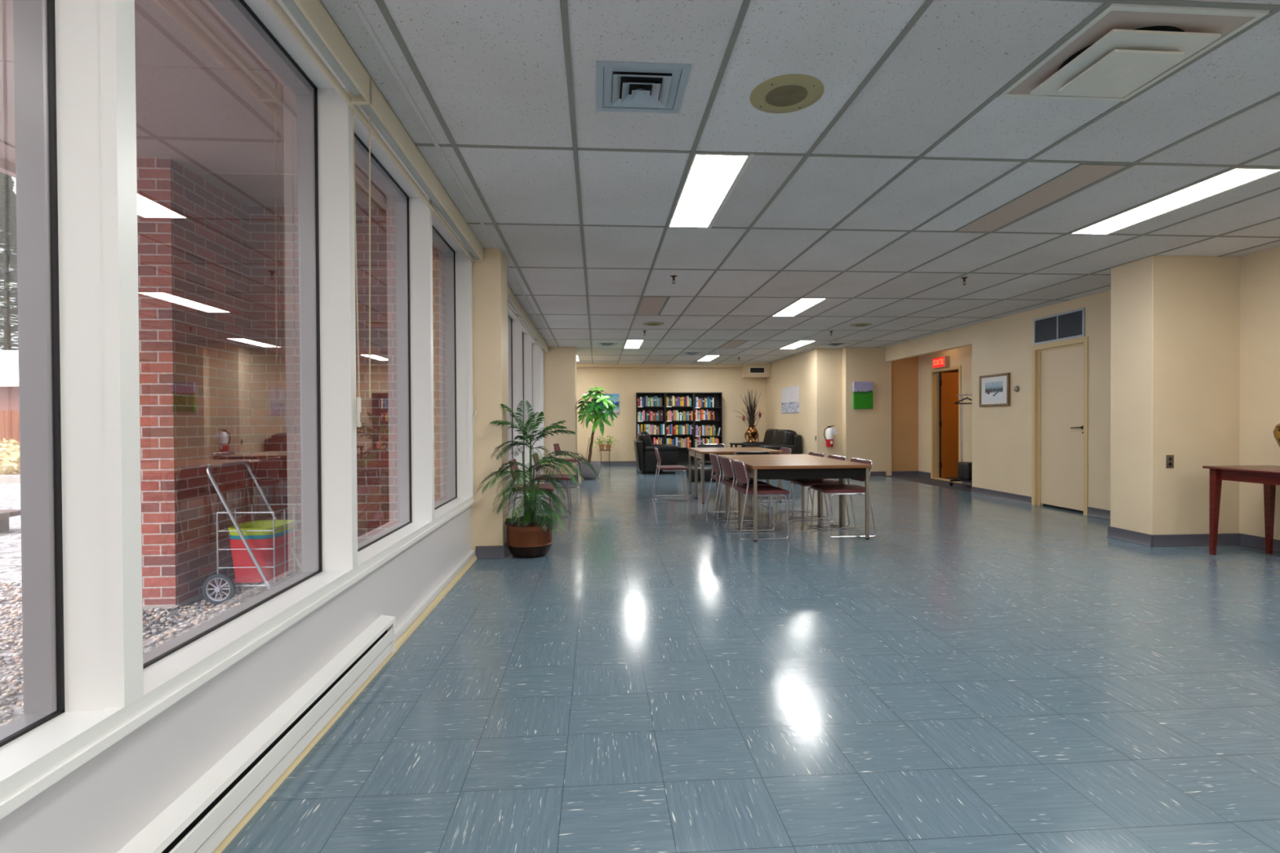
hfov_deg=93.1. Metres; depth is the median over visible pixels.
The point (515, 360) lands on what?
window
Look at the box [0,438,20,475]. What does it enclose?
dry shrub
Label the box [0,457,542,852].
wall
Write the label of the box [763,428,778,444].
cushion
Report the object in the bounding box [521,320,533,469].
window
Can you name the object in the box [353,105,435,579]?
window
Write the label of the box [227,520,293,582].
tub
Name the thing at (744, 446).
seat cushion
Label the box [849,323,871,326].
ceiling speaker
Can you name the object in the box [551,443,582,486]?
chair
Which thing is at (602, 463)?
baseboard
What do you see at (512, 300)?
roller blind
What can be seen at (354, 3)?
trim
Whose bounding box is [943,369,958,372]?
wall
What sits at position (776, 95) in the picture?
grille
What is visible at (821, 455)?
chair
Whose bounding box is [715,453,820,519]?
folding table
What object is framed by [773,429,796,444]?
cushion
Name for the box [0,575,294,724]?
pebbles
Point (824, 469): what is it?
folding table
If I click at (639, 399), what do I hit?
book
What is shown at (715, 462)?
chair
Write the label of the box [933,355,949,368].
exit sign
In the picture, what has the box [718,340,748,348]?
recessed light
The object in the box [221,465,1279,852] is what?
floor
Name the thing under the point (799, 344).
diffuser
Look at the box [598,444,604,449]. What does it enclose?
pot
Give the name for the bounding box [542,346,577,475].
wall pillar
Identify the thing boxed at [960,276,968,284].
sprinkler head
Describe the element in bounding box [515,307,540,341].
roller blind
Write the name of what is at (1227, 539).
baseboard
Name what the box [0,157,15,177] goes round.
trim
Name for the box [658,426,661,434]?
book
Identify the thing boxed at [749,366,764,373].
vent
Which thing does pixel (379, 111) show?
roller blind
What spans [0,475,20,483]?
kerb
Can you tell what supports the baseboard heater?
attached to the wall at (101, 805)
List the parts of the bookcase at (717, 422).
panel, panel, panel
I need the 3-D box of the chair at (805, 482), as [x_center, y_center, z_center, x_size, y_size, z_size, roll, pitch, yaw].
[1.919,0.671,6.487,0.482,0.718,0.465,0,1,-4]
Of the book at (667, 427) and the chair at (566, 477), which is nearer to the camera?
the chair at (566, 477)
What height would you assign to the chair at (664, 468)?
0.718 m
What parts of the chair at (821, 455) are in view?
backrest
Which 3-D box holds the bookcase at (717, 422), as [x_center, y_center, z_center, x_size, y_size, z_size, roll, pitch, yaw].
[1.676,0.056,15.130,0.704,1.800,0.293,0,1,-4]
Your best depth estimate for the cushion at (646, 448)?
12.49 m
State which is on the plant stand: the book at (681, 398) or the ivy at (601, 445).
the ivy at (601, 445)
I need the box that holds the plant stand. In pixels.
[599,449,611,466]
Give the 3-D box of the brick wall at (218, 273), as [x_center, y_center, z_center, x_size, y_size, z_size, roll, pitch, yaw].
[-2.555,-0.276,4.259,2.105,2.730,1.060,0,1,-4]
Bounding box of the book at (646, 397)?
[645,395,648,406]
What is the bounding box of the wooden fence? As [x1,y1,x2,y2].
[0,410,19,444]
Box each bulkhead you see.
[576,364,744,368]
[742,363,770,377]
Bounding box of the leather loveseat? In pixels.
[741,428,801,453]
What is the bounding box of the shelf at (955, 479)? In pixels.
[954,478,972,483]
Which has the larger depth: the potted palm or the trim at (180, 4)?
the potted palm
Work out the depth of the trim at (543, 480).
7.64 m
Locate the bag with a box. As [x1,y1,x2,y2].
[957,462,972,479]
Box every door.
[930,364,961,483]
[1031,337,1088,515]
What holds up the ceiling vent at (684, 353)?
in the ceiling
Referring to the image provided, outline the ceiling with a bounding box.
[320,0,1279,364]
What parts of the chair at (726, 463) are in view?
backrest, seat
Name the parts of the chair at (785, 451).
backrest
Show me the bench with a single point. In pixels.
(5, 514)
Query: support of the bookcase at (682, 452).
on the floor
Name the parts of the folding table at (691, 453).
leg, leg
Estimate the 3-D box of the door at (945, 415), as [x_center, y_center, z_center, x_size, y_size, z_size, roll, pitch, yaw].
[5.964,-0.045,10.934,0.965,2.035,0.935,0,1,-4]
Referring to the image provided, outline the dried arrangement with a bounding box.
[733,391,762,441]
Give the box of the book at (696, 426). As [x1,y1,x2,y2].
[694,425,697,435]
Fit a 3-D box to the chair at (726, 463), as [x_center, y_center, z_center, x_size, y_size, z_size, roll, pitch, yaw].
[1.091,0.676,6.389,0.482,0.718,0.465,0,1,-5]
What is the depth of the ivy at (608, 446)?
14.80 m
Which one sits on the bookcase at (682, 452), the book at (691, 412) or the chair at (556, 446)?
the book at (691, 412)
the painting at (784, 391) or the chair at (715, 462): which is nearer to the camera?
the chair at (715, 462)
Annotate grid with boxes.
[374,0,1279,364]
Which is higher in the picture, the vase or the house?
the house
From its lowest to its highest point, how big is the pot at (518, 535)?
0.170 m
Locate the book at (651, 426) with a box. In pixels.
[649,425,652,434]
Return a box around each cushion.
[636,431,653,446]
[644,445,678,451]
[653,444,673,445]
[744,445,759,447]
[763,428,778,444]
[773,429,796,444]
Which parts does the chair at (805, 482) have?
seat, backrest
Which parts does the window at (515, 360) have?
pane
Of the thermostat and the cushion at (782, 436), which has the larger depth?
the cushion at (782, 436)
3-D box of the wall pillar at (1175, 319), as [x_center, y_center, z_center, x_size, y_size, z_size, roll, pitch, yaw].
[4.807,-0.224,5.465,0.820,2.505,0.430,0,1,-4]
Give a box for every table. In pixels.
[687,447,768,497]
[693,448,782,503]
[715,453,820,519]
[726,457,841,529]
[729,443,742,447]
[739,460,871,542]
[1202,465,1279,555]
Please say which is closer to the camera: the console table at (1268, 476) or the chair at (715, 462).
the console table at (1268, 476)
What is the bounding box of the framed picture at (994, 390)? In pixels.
[978,372,1010,407]
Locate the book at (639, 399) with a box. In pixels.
[638,398,640,406]
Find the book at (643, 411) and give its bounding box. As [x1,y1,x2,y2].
[642,410,644,421]
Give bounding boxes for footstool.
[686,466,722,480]
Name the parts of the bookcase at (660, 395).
panel, panel, panel, panel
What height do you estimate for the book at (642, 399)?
0.205 m
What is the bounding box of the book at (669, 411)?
[668,410,671,420]
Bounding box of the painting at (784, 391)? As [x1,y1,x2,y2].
[781,386,789,413]
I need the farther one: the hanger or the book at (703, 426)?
the book at (703, 426)
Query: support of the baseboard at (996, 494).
attached to the wall at (1002, 436)
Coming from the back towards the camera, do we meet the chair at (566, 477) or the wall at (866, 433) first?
the wall at (866, 433)
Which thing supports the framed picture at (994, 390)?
attached to the wall at (1002, 436)
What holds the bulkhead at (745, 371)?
attached to the ceiling
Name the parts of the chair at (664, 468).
backrest, seat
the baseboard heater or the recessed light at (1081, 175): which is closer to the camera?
the baseboard heater
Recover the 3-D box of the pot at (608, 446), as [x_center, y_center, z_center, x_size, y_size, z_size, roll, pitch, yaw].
[-0.777,0.508,14.837,0.144,0.135,0.144,0,1,-4]
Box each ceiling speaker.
[642,322,663,325]
[750,74,823,113]
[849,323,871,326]
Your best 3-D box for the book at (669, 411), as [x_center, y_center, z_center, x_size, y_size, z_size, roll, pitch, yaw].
[0.732,-0.271,14.995,0.048,0.255,0.150,0,1,-4]
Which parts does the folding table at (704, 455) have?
leg, leg, leg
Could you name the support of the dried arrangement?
on the table at (731, 444)
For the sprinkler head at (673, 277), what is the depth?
5.87 m
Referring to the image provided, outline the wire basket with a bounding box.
[216,503,301,586]
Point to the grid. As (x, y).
(1274, 9)
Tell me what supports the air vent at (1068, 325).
in the wall at (1002, 436)
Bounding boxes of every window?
[0,0,145,819]
[142,0,359,722]
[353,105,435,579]
[431,201,474,528]
[506,301,509,479]
[507,302,522,479]
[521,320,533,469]
[532,335,540,463]
[539,345,544,457]
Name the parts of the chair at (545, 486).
backrest, seat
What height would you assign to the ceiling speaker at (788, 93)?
0.010 m
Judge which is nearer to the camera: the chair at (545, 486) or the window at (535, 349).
the chair at (545, 486)
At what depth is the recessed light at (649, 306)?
7.35 m
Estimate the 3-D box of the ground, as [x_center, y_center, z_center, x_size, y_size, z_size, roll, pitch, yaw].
[-31.949,1.236,17.809,58.750,0.200,100.000,0,1,-4]
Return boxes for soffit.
[0,0,395,208]
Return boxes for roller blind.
[264,0,370,103]
[347,76,483,426]
[506,284,522,317]
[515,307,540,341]
[534,335,548,352]
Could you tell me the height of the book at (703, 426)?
0.255 m
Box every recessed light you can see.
[623,340,644,348]
[635,297,670,315]
[668,153,754,228]
[697,355,719,360]
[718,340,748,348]
[771,297,828,316]
[779,340,817,349]
[953,164,1137,233]
[1069,167,1279,235]
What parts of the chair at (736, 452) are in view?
backrest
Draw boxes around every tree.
[0,172,17,350]
[576,386,621,479]
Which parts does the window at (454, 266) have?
frame, pane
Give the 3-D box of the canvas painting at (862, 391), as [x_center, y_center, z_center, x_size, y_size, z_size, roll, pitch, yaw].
[4.305,-0.601,11.705,0.380,0.520,0.050,0,1,-4]
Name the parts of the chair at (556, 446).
backrest, seat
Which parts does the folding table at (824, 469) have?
leg, leg, leg, leg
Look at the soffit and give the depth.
3.11 m
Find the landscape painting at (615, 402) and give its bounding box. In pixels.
[598,394,618,414]
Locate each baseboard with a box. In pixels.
[211,555,476,852]
[395,549,475,642]
[475,480,542,559]
[577,461,886,476]
[886,471,930,478]
[961,481,971,484]
[970,486,1031,504]
[1087,506,1279,552]
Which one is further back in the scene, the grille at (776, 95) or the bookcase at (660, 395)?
the bookcase at (660, 395)
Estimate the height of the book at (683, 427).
0.205 m
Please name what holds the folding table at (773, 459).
on the floor
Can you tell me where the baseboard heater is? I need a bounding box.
[116,614,395,852]
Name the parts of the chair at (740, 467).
backrest, seat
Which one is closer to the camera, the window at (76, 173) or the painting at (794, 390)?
the window at (76, 173)
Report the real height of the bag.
0.280 m
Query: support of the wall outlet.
attached to the wall pillar at (1175, 319)
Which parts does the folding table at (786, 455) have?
leg, leg, leg, leg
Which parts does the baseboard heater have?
rail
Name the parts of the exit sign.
panel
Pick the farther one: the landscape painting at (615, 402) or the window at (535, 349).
the landscape painting at (615, 402)
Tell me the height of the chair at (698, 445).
0.718 m
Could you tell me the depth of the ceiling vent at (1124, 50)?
2.25 m
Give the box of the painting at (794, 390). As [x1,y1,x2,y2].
[789,385,799,413]
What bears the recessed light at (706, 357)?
in the ceiling
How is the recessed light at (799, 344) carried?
in the ceiling
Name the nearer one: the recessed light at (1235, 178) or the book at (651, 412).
the recessed light at (1235, 178)
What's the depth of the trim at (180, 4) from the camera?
2.76 m
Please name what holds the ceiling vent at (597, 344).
in the ceiling
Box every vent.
[595,60,691,113]
[596,342,617,346]
[682,351,702,355]
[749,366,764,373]
[822,342,849,346]
[997,4,1269,102]
[1033,307,1084,345]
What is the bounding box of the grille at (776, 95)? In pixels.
[765,84,807,106]
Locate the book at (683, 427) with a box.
[682,426,684,434]
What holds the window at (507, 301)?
in the wall at (101, 805)
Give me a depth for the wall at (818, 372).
12.12 m
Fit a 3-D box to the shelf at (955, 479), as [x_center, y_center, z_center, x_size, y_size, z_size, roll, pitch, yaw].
[5.360,0.875,9.659,0.280,0.025,0.760,0,1,-4]
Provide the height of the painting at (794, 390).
0.580 m
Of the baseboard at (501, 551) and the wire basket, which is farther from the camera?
the baseboard at (501, 551)
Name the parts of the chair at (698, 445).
seat, backrest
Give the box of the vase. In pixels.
[1273,423,1279,447]
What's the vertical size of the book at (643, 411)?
0.255 m
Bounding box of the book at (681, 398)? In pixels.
[680,397,682,406]
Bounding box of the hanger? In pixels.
[954,393,972,404]
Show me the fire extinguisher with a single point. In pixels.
(830, 432)
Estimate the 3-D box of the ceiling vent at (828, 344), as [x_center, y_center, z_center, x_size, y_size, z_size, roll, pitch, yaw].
[3.622,-1.508,11.220,0.374,0.037,0.374,0,1,-4]
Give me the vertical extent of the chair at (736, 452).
0.718 m
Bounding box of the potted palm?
[476,400,599,557]
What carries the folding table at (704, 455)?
on the floor
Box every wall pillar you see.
[471,248,508,555]
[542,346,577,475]
[1110,255,1239,534]
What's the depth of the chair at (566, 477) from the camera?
7.05 m
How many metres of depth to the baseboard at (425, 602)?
3.59 m
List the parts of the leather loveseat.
arm, arm, frame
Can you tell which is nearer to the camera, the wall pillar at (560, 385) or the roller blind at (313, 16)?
the roller blind at (313, 16)
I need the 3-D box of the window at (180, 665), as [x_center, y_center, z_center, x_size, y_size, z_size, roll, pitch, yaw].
[-1.236,-0.368,1.906,0.206,2.084,1.207,0,1,-4]
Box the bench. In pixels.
[0,509,20,532]
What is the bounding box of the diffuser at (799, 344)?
[782,341,813,348]
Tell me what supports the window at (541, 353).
in the wall at (101, 805)
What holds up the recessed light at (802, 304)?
in the ceiling
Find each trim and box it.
[0,0,386,209]
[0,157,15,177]
[142,579,235,609]
[348,0,554,346]
[508,480,545,518]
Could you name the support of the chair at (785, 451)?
on the floor
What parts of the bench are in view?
seat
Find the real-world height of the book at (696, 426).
0.255 m
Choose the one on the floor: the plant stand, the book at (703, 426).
the plant stand
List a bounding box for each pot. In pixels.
[506,524,552,547]
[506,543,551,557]
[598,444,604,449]
[605,444,611,449]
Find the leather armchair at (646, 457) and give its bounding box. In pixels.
[633,431,678,474]
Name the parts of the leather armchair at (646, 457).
frame, arm panel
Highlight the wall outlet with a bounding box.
[1165,454,1173,468]
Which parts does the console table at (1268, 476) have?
leg, leg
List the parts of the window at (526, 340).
pane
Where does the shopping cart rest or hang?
on the pebbles
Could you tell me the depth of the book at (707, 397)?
14.99 m
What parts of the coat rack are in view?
post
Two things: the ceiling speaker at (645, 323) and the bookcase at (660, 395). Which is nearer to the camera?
the ceiling speaker at (645, 323)
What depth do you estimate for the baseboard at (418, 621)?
2.24 m
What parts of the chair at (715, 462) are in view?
backrest, seat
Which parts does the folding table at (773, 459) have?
leg, leg, leg, leg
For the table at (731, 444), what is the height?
0.550 m
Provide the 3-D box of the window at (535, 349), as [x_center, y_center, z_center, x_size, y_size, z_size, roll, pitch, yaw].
[-1.804,-0.440,9.963,0.206,2.084,1.262,0,1,-4]
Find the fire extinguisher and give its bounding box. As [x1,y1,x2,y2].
[823,425,837,447]
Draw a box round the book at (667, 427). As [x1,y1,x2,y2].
[666,426,668,434]
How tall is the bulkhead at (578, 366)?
0.075 m
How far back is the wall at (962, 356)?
11.41 m
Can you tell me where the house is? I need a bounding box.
[0,350,19,410]
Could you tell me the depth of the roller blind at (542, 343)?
10.51 m
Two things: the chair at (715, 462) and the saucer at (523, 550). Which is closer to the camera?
the saucer at (523, 550)
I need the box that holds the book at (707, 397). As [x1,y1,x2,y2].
[706,396,709,407]
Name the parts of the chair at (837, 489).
seat, backrest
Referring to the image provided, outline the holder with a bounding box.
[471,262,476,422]
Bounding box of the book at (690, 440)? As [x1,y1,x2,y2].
[688,439,691,447]
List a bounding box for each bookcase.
[635,392,665,465]
[665,392,693,465]
[693,392,722,465]
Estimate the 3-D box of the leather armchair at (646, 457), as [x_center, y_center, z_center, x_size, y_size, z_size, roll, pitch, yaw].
[0.338,0.543,12.911,0.897,0.880,0.880,0,1,-4]
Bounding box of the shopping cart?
[201,461,301,604]
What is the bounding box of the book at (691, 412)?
[690,411,693,420]
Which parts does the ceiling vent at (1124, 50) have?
plate, plate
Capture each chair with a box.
[508,458,555,533]
[531,453,572,516]
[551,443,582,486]
[652,447,688,500]
[696,444,730,490]
[706,453,753,519]
[716,456,771,528]
[728,459,789,540]
[730,451,772,510]
[752,447,793,502]
[775,451,828,517]
[791,454,849,526]
[810,457,876,537]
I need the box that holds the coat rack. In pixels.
[949,394,972,485]
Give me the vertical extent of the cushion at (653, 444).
0.130 m
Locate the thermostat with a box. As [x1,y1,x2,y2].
[1013,385,1019,391]
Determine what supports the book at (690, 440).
on the bookcase at (682, 452)
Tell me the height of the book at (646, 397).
0.255 m
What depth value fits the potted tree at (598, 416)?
11.44 m
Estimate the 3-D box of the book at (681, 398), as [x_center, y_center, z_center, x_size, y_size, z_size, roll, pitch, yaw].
[1.009,-0.603,15.016,0.048,0.205,0.150,0,1,-4]
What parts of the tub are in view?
tub, tub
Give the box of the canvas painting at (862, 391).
[853,382,872,408]
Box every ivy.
[589,435,613,449]
[601,435,618,449]
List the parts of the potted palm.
stem, stem, stem, stem, stem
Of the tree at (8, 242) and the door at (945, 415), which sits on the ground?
the tree at (8, 242)
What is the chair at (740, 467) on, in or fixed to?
on the floor
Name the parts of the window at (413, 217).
frame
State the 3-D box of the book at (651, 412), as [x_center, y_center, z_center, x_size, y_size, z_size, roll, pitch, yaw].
[0.282,-0.256,14.963,0.048,0.230,0.150,0,1,-4]
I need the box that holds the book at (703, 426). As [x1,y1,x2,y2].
[701,425,704,435]
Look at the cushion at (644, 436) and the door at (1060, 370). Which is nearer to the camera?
the door at (1060, 370)
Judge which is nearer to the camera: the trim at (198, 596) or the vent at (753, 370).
the trim at (198, 596)
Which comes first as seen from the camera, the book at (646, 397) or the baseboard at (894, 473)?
the baseboard at (894, 473)
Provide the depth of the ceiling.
3.20 m
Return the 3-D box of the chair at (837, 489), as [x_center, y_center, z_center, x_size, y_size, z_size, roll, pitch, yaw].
[1.961,0.676,5.889,0.482,0.718,0.465,0,1,-4]
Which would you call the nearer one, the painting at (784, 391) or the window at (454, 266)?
the window at (454, 266)
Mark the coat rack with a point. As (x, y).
(962, 395)
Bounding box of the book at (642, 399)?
[641,398,644,406]
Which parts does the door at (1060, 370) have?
handle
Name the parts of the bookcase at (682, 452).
panel, panel, shelf, panel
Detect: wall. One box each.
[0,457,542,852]
[136,157,444,604]
[576,368,766,462]
[765,348,842,457]
[842,346,918,475]
[885,246,1279,540]
[918,345,972,482]
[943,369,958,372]
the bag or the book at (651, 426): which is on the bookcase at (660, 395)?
the book at (651, 426)
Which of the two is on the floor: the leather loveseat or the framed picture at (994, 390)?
the leather loveseat
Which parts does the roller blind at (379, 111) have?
chain handle, bead chain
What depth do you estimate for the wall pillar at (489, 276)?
4.90 m
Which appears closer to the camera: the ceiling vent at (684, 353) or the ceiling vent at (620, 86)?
the ceiling vent at (620, 86)
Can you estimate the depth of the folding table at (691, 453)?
9.07 m
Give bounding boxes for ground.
[0,483,301,726]
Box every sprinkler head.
[670,275,677,284]
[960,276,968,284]
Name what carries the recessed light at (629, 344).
in the ceiling
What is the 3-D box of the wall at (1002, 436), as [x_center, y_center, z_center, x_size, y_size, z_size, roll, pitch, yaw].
[5.351,-0.215,4.285,0.120,2.505,15.000,0,1,-4]
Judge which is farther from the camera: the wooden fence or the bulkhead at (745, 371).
the wooden fence
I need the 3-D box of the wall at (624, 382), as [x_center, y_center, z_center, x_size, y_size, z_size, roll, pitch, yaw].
[0.660,-0.293,15.297,5.730,2.505,0.170,0,1,-4]
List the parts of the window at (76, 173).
frame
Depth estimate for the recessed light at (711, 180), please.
3.64 m
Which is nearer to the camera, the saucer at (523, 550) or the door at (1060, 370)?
the saucer at (523, 550)
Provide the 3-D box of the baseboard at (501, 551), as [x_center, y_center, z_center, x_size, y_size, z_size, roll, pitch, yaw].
[-1.450,0.986,8.122,0.278,0.098,6.490,0,1,-4]
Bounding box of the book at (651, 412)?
[650,411,653,421]
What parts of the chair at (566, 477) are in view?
backrest, seat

